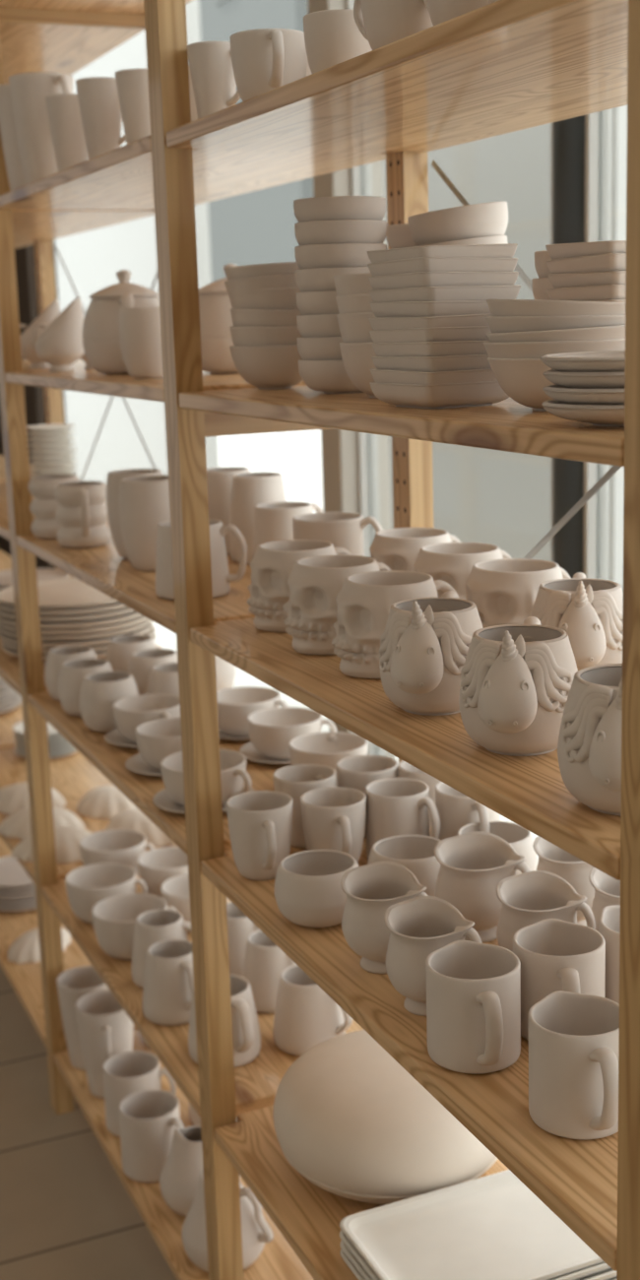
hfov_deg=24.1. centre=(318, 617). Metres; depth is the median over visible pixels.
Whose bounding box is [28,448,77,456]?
plate
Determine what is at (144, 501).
vase
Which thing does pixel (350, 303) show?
bowl
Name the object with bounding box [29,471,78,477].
plate
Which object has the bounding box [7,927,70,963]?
seashell
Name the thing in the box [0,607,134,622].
plate
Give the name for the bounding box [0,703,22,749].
shelf board
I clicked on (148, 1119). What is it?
mug
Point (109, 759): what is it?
shelf board
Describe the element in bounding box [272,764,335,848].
mug
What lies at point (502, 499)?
wall
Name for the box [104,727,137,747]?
saucer
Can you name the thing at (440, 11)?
cup
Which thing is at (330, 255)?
bowl
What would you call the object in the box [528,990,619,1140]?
mug
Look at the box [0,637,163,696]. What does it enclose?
shelf board
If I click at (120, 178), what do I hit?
shelf board
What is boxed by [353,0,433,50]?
cup
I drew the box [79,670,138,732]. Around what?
tumbler
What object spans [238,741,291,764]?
saucer
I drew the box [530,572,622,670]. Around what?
mug
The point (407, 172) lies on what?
frame
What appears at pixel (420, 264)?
square plate
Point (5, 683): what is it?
dinner plate
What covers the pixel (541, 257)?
bowl
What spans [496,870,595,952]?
jug
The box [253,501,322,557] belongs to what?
mug
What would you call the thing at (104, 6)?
shelf board
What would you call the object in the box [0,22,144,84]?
shelf board
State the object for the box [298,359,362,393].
bowl
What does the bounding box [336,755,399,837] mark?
mug
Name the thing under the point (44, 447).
plate
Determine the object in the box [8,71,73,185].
mug
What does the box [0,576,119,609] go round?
plate
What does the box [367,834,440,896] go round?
round bowl
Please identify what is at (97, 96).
mug
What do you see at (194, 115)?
mug
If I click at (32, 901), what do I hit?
dinner plate
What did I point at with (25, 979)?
shelf board
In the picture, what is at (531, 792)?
shelf board
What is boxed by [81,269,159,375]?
lidded jar
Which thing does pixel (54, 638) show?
plate
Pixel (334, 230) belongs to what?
bowl
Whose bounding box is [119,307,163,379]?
cup
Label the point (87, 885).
cup
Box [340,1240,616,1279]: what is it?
tray
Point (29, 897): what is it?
dinner plate
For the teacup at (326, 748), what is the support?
on the saucer
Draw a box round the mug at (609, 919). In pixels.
[598,904,620,1004]
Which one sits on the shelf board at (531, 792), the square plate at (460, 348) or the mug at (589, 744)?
the mug at (589, 744)
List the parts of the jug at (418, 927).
handle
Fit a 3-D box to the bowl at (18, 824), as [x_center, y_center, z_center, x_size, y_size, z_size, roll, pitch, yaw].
[-0.506,0.373,2.765,0.131,0.047,0.130,-10,14,-37]
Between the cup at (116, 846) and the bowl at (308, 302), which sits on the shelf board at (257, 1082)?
the cup at (116, 846)
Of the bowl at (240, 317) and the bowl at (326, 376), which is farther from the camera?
the bowl at (240, 317)
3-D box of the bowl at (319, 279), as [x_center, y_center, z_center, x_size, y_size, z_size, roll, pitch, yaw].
[0.022,-0.319,1.444,0.088,0.034,0.088,9,15,42]
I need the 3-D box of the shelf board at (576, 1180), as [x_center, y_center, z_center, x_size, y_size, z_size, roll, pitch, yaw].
[0.167,0.330,1.379,0.301,0.016,0.828,-7,12,-23]
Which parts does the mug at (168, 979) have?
handle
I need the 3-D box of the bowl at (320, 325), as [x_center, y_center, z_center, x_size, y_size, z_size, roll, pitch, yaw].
[0.024,-0.277,1.453,0.088,0.033,0.088,3,12,24]
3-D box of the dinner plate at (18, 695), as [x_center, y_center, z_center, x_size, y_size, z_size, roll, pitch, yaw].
[-0.816,0.199,3.652,0.190,0.017,0.190,2,12,17]
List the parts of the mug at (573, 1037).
handle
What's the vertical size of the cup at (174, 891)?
0.066 m
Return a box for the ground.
[151,429,538,870]
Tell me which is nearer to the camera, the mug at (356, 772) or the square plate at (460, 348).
the square plate at (460, 348)
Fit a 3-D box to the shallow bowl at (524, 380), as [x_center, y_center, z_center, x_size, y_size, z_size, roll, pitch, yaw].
[0.180,-0.174,1.116,0.109,0.040,0.109,0,11,8]
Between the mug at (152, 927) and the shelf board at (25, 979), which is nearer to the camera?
the mug at (152, 927)
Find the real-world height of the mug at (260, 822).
0.083 m
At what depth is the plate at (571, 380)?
0.92 m
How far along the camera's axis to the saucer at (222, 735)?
2.14 m
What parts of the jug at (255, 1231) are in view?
handle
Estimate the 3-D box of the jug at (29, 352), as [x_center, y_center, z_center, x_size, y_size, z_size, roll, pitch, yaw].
[-0.456,-0.463,2.457,0.075,0.111,0.075,4,13,27]
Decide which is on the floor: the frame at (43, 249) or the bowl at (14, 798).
the frame at (43, 249)
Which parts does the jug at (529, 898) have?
handle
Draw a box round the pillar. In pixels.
[609,104,627,592]
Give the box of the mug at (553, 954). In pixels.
[512,918,605,1040]
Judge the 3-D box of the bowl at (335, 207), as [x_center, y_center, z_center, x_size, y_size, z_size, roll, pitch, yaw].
[0.021,-0.381,1.432,0.088,0.033,0.088,-5,12,-13]
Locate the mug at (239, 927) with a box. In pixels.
[226,901,259,976]
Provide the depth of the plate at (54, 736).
3.25 m
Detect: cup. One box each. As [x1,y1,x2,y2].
[64,862,147,923]
[79,829,154,876]
[91,893,176,959]
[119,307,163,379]
[137,846,188,897]
[160,874,227,931]
[229,28,307,101]
[303,8,372,73]
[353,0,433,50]
[423,0,489,25]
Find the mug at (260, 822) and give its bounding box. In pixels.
[226,790,292,880]
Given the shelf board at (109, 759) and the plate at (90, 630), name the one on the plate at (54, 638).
the plate at (90, 630)
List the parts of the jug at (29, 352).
handle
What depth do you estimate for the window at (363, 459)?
3.02 m
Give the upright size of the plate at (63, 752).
0.011 m
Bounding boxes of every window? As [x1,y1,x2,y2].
[346,0,552,756]
[583,108,612,579]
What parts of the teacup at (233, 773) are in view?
handle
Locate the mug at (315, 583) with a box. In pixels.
[282,554,391,654]
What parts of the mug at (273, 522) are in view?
handle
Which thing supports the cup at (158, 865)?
on the shelf board at (257, 1082)
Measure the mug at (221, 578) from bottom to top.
0.088 m
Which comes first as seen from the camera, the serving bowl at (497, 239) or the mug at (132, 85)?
the serving bowl at (497, 239)
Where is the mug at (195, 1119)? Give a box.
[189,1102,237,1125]
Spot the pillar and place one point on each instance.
(619, 114)
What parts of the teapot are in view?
lid, knob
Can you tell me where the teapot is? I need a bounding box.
[198,263,238,374]
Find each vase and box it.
[106,468,162,560]
[119,475,170,571]
[206,466,250,555]
[229,471,286,564]
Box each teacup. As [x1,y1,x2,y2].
[113,694,180,742]
[134,717,182,769]
[160,748,252,806]
[216,686,288,735]
[247,706,336,759]
[288,731,367,787]
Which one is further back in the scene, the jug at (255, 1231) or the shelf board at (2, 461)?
the shelf board at (2, 461)
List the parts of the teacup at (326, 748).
handle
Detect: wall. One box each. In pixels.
[0,239,65,569]
[54,0,219,484]
[382,123,551,561]
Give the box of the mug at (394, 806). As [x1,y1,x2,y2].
[365,777,440,857]
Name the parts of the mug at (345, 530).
handle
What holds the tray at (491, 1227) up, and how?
on the tray at (587, 1271)
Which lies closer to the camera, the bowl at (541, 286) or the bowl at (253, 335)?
the bowl at (541, 286)
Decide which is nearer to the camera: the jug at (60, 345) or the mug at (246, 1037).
the mug at (246, 1037)
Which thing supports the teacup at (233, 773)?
on the saucer at (162, 800)
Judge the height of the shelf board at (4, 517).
0.016 m
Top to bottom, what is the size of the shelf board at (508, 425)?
0.016 m
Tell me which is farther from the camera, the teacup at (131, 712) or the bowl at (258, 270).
the teacup at (131, 712)
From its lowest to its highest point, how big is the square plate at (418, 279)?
0.022 m
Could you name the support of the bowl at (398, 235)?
on the bowl
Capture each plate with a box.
[0,568,69,588]
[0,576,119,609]
[0,602,127,616]
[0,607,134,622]
[0,611,141,629]
[0,615,147,635]
[0,618,151,641]
[0,621,153,647]
[0,625,155,653]
[0,681,8,687]
[0,685,11,692]
[0,688,15,696]
[0,691,17,700]
[0,693,20,704]
[0,696,21,708]
[0,700,21,712]
[0,855,34,888]
[0,884,35,892]
[0,889,35,896]
[0,894,35,900]
[0,897,36,905]
[0,902,36,910]
[1,633,156,660]
[12,720,59,734]
[13,731,63,739]
[14,735,66,743]
[14,739,70,748]
[14,744,73,752]
[14,747,76,757]
[26,424,75,432]
[26,430,75,438]
[27,436,75,444]
[27,442,76,450]
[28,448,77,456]
[28,453,77,462]
[29,459,78,468]
[29,465,78,474]
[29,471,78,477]
[367,243,517,262]
[367,256,517,276]
[368,271,518,290]
[368,313,491,330]
[369,285,520,302]
[369,301,490,318]
[369,325,491,342]
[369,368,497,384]
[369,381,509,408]
[371,340,489,356]
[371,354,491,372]
[540,350,625,372]
[541,399,624,427]
[543,369,625,388]
[543,384,624,405]
[545,240,626,259]
[546,253,626,273]
[547,284,625,301]
[548,270,625,288]
[592,299,625,302]
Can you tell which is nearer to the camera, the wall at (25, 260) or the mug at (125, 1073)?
the mug at (125, 1073)
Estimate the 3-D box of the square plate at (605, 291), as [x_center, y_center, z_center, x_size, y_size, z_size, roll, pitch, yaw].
[0.250,-0.263,1.240,0.090,0.022,0.090,-8,12,-28]
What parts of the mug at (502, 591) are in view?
handle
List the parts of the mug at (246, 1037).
handle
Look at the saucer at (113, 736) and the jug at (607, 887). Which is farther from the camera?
the saucer at (113, 736)
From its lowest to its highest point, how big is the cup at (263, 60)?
0.066 m
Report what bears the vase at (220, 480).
on the shelf board at (101, 567)
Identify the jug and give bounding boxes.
[19,299,61,369]
[30,296,84,372]
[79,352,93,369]
[159,1125,240,1215]
[182,1170,273,1272]
[340,861,428,973]
[384,896,482,1016]
[434,832,530,942]
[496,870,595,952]
[532,835,594,926]
[588,867,620,931]
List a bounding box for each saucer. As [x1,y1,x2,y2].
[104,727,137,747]
[125,753,161,775]
[152,784,254,813]
[218,729,250,739]
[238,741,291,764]
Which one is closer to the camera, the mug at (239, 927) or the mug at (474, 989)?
the mug at (474, 989)
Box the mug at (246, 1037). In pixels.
[188,973,260,1067]
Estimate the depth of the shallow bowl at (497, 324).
1.06 m
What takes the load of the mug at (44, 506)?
on the shelf board at (101, 567)
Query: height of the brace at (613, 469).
0.550 m
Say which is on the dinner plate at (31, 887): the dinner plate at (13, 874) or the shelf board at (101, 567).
the dinner plate at (13, 874)
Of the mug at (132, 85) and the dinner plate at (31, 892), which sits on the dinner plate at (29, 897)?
the dinner plate at (31, 892)
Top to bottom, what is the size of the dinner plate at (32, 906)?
0.017 m
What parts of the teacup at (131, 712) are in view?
handle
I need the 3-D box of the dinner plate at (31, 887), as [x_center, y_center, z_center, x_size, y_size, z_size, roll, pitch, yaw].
[-0.642,0.562,3.241,0.190,0.017,0.190,0,11,10]
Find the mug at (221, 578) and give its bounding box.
[155,518,247,600]
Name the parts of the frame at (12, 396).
post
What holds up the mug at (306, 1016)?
on the shelf board at (257, 1082)
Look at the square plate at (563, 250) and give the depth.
1.20 m
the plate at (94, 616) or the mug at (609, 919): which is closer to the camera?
the mug at (609, 919)
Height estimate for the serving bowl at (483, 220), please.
0.052 m
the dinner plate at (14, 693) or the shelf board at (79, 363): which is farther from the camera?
the dinner plate at (14, 693)
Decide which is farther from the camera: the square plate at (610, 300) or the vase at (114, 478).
the vase at (114, 478)
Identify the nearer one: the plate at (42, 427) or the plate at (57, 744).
the plate at (42, 427)
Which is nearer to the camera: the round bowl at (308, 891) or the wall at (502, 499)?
the round bowl at (308, 891)
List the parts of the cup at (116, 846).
handle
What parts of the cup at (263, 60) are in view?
handle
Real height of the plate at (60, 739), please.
0.011 m
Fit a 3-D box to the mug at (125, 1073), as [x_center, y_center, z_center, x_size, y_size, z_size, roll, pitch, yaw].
[-0.281,0.737,2.311,0.099,0.102,0.087,9,15,42]
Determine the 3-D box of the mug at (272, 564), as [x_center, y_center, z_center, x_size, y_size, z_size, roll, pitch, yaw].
[-0.015,-0.035,1.613,0.127,0.088,0.091,-7,13,-26]
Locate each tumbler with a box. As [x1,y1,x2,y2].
[44,644,96,700]
[58,657,112,716]
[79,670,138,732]
[106,634,156,672]
[128,648,177,695]
[147,661,179,697]
[215,655,236,691]
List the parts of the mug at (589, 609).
handle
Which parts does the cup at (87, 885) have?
handle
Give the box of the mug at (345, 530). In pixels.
[292,512,383,556]
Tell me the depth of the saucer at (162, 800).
1.84 m
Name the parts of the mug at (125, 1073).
handle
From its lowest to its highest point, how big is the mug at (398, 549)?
0.088 m
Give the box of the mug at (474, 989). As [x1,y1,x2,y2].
[425,940,520,1074]
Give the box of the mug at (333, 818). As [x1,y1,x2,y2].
[300,786,366,862]
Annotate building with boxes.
[198,0,313,282]
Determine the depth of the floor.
2.36 m
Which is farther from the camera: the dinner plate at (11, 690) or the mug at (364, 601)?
the dinner plate at (11, 690)
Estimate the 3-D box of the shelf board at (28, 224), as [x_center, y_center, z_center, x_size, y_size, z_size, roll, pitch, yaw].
[-0.538,-0.721,2.748,0.301,0.016,0.828,-7,12,-23]
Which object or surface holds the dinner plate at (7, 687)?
on the dinner plate at (11, 690)
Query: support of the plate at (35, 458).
on the plate at (58, 465)
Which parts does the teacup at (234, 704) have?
handle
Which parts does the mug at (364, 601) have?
handle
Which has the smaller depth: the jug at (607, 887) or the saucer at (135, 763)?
the jug at (607, 887)
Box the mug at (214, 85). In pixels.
[186,41,240,119]
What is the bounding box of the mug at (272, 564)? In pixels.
[247,539,351,632]
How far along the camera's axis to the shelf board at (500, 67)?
1.19 m
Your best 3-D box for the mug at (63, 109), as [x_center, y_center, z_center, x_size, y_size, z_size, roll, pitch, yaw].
[-0.335,-0.647,2.030,0.061,0.108,0.061,5,13,32]
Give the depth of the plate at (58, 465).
3.08 m
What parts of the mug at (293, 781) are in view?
handle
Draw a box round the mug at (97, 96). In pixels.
[75,76,126,159]
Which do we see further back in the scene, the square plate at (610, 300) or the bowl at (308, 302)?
the bowl at (308, 302)
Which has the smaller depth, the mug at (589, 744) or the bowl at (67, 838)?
the mug at (589, 744)
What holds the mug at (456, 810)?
on the shelf board at (576, 1180)
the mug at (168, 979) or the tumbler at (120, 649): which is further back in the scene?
the tumbler at (120, 649)
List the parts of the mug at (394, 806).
handle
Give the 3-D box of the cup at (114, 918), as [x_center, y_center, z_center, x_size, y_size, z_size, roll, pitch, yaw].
[-0.278,0.463,2.220,0.110,0.071,0.110,6,14,33]
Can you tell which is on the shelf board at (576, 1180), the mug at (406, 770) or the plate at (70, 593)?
the mug at (406, 770)
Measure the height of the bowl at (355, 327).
0.051 m
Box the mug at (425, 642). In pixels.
[379,590,483,715]
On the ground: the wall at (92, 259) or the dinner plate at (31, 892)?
the wall at (92, 259)
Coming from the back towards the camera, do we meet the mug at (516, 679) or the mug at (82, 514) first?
the mug at (82, 514)
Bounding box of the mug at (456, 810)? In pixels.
[435,781,499,840]
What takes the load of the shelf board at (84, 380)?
attached to the frame at (407, 172)
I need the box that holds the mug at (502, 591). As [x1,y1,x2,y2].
[465,558,570,628]
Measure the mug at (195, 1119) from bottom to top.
0.102 m
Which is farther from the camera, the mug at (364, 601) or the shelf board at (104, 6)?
the shelf board at (104, 6)
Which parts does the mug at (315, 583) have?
handle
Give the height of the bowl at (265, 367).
0.046 m
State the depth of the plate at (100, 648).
2.69 m
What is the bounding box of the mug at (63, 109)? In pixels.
[45,93,88,172]
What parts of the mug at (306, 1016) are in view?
handle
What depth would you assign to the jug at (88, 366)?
2.33 m
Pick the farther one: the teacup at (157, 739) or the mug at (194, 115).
the teacup at (157, 739)
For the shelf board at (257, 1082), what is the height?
0.016 m
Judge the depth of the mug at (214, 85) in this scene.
1.50 m
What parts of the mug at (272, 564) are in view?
handle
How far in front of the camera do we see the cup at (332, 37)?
1.23 m
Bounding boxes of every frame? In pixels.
[0,6,145,1114]
[33,240,73,576]
[143,0,433,1279]
[616,0,639,1279]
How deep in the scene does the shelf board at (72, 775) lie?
3.07 m
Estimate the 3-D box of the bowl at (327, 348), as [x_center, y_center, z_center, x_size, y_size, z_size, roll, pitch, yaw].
[0.024,-0.256,1.458,0.088,0.033,0.088,-2,11,0]
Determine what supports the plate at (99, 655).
on the shelf board at (9, 664)
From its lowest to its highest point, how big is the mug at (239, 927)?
0.093 m
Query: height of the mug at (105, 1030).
0.152 m
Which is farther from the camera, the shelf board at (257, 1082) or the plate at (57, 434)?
the plate at (57, 434)
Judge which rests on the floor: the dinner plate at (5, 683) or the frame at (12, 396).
the frame at (12, 396)
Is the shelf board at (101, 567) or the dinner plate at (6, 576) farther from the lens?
the dinner plate at (6, 576)
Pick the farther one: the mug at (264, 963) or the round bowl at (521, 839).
the mug at (264, 963)
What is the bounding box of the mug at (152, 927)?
[131,908,191,987]
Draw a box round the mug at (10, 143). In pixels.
[0,83,25,191]
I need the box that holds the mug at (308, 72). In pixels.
[305,60,312,76]
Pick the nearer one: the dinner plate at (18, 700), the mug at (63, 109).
the mug at (63, 109)
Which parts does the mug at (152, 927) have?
handle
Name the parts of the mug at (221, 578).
handle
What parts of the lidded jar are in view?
knob, lid, handle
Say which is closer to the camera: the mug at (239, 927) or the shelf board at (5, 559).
the mug at (239, 927)
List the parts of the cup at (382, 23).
handle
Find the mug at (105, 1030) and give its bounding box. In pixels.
[74,989,132,1097]
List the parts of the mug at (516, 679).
handle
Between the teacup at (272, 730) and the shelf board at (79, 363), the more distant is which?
the shelf board at (79, 363)
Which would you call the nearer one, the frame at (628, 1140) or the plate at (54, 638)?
the frame at (628, 1140)
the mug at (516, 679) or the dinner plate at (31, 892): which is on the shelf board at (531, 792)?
the mug at (516, 679)
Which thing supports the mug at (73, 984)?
on the shelf board at (277, 1260)
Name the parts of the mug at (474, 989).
handle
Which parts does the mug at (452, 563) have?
handle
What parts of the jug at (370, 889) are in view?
handle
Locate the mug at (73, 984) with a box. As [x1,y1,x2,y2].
[56,965,109,1070]
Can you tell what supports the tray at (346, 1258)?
on the shelf board at (308, 1216)
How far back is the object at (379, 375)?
1.17 m
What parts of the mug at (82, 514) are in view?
handle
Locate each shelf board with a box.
[0,0,191,14]
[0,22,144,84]
[0,134,385,209]
[0,455,36,481]
[0,481,109,540]
[0,550,11,571]
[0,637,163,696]
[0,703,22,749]
[0,747,177,883]
[0,835,11,857]
[0,907,137,1046]
[4,368,306,402]
[11,208,154,240]
[13,240,33,249]
[16,525,255,634]
[21,358,86,371]
[27,690,292,854]
[41,875,363,1117]
[53,1029,314,1279]
[166,0,628,153]
[179,384,624,466]
[190,617,620,880]
[201,837,618,1271]
[214,1105,509,1279]
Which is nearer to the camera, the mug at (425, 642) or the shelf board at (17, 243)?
the mug at (425, 642)
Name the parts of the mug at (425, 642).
handle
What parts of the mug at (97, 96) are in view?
handle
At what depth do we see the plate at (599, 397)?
0.92 m
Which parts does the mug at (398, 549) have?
handle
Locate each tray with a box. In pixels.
[339,1169,604,1279]
[339,1229,610,1279]
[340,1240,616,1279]
[340,1249,616,1279]
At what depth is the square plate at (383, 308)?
1.16 m
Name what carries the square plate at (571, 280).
on the square plate at (605, 291)
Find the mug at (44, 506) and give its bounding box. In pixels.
[28,474,79,538]
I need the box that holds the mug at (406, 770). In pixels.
[398,760,441,836]
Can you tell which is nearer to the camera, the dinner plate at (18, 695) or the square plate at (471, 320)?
the square plate at (471, 320)
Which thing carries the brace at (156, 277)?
attached to the frame at (12, 396)
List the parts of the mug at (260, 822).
handle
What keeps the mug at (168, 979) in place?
on the shelf board at (257, 1082)
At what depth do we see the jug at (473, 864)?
1.42 m
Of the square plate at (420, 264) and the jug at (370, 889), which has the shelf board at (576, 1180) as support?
the jug at (370, 889)
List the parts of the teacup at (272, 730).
handle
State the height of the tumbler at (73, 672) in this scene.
0.078 m
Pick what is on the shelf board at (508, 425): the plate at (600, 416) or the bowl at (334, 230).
the plate at (600, 416)
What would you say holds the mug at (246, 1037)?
on the shelf board at (257, 1082)
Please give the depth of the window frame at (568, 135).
2.24 m
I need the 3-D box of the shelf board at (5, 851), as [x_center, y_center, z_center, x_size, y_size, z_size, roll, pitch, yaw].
[-0.836,0.519,3.786,0.301,0.016,0.828,-7,12,-23]
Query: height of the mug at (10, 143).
0.155 m
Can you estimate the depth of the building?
22.27 m
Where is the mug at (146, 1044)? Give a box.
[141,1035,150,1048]
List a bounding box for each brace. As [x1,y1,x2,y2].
[55,245,157,481]
[431,159,621,559]
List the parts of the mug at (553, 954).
handle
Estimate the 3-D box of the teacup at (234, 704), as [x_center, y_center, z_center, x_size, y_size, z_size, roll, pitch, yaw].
[-0.105,0.138,2.160,0.107,0.054,0.105,-5,12,-17]
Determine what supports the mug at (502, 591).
on the shelf board at (531, 792)
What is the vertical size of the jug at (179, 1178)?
0.119 m
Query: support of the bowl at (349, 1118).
on the shelf board at (308, 1216)
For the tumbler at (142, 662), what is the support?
on the shelf board at (109, 759)
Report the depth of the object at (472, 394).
1.18 m
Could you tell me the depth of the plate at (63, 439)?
3.06 m
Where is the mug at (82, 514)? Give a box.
[54,480,111,548]
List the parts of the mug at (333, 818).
handle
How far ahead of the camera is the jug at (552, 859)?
1.43 m
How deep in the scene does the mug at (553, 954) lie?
1.22 m
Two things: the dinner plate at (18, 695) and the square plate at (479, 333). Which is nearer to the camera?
the square plate at (479, 333)
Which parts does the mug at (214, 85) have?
handle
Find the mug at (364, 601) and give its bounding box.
[331,571,459,679]
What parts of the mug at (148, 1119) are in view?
handle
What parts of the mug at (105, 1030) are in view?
handle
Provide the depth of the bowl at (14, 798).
2.88 m
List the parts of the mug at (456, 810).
handle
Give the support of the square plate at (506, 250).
on the square plate at (420, 264)
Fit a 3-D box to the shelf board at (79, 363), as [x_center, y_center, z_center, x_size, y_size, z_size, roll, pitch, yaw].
[-0.530,-0.464,2.799,0.301,0.016,0.828,-7,12,-23]
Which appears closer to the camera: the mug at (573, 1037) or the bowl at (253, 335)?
the mug at (573, 1037)
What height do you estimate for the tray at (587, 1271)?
0.015 m
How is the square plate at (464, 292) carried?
on the square plate at (383, 308)
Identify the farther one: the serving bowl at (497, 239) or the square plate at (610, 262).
the serving bowl at (497, 239)
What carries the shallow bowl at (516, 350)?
on the shallow bowl at (524, 380)
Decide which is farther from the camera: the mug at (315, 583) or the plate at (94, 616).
the plate at (94, 616)
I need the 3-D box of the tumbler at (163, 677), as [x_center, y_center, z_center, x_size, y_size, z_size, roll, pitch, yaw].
[-0.213,0.113,2.255,0.087,0.078,0.087,-1,11,3]
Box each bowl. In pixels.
[0,781,66,815]
[0,806,85,839]
[10,826,92,863]
[76,785,138,820]
[106,809,175,846]
[224,261,299,280]
[224,272,297,298]
[229,286,300,310]
[229,325,301,346]
[229,344,303,389]
[230,308,301,326]
[273,1029,497,1204]
[274,849,358,927]
[293,195,385,222]
[294,219,386,245]
[294,243,386,268]
[295,266,370,292]
[296,290,339,315]
[296,314,341,337]
[297,336,343,360]
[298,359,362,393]
[333,272,374,295]
[335,293,374,314]
[336,312,375,342]
[339,342,377,397]
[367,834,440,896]
[385,223,416,249]
[407,201,508,246]
[413,235,507,247]
[455,821,537,875]
[482,338,625,358]
[485,315,625,333]
[486,299,625,316]
[486,324,625,342]
[487,357,554,411]
[531,277,554,300]
[534,250,552,277]
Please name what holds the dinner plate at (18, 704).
on the shelf board at (9, 719)
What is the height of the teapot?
0.140 m
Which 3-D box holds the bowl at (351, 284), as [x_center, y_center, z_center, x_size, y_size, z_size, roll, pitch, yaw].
[0.056,-0.282,1.348,0.082,0.051,0.082,-2,11,-1]
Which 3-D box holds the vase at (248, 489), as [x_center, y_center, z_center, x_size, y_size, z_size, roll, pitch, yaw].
[-0.081,-0.136,2.054,0.083,0.118,0.083,-4,12,-12]
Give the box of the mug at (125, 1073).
[102,1050,176,1136]
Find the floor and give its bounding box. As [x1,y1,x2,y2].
[0,965,176,1279]
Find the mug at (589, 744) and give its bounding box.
[557,663,622,815]
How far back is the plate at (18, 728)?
3.27 m
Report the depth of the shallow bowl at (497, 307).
1.06 m
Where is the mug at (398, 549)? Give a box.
[369,527,460,572]
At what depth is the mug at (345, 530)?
1.79 m
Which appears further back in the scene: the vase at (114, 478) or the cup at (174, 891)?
the cup at (174, 891)
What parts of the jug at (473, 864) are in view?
handle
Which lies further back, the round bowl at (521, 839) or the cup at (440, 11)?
the round bowl at (521, 839)
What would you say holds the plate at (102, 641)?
on the plate at (100, 648)
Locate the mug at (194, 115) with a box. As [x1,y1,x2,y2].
[188,64,197,122]
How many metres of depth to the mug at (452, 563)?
1.52 m
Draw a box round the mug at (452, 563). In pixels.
[413,542,511,599]
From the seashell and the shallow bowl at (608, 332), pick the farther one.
the seashell
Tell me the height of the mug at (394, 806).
0.082 m
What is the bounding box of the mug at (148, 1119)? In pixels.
[119,1088,184,1182]
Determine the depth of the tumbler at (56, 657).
2.37 m
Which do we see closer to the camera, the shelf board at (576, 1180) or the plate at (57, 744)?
the shelf board at (576, 1180)
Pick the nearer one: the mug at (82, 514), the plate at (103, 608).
the mug at (82, 514)
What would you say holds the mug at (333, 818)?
on the shelf board at (576, 1180)
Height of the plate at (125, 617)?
0.022 m
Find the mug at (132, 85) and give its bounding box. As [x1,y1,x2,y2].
[114,68,150,144]
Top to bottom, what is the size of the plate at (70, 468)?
0.011 m
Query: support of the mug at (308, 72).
on the shelf board at (500, 67)
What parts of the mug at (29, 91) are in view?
handle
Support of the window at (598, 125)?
in the wall
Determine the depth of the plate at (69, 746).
3.26 m
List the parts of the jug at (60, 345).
handle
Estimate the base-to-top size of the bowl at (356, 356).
0.050 m
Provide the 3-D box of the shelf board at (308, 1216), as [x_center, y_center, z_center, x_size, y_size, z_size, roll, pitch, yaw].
[0.177,0.651,1.443,0.301,0.016,0.828,-7,12,-23]
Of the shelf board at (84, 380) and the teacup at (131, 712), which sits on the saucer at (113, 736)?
the teacup at (131, 712)
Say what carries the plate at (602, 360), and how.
on the plate at (571, 380)
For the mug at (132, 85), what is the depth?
1.73 m
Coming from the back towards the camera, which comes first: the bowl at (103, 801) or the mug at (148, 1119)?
the bowl at (103, 801)
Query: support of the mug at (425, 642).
on the shelf board at (531, 792)
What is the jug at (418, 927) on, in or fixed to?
on the shelf board at (576, 1180)
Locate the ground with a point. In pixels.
(295, 455)
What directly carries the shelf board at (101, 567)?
attached to the frame at (407, 172)
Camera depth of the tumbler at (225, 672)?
2.37 m
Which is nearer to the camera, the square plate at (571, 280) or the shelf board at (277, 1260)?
the square plate at (571, 280)
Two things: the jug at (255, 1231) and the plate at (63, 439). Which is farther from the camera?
the plate at (63, 439)
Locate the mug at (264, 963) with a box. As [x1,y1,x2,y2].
[242,929,296,1013]
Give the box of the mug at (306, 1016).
[273,964,352,1055]
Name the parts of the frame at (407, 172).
post, post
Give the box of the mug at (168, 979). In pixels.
[142,939,193,1024]
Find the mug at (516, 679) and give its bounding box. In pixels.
[458,616,577,756]
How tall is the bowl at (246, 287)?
0.050 m

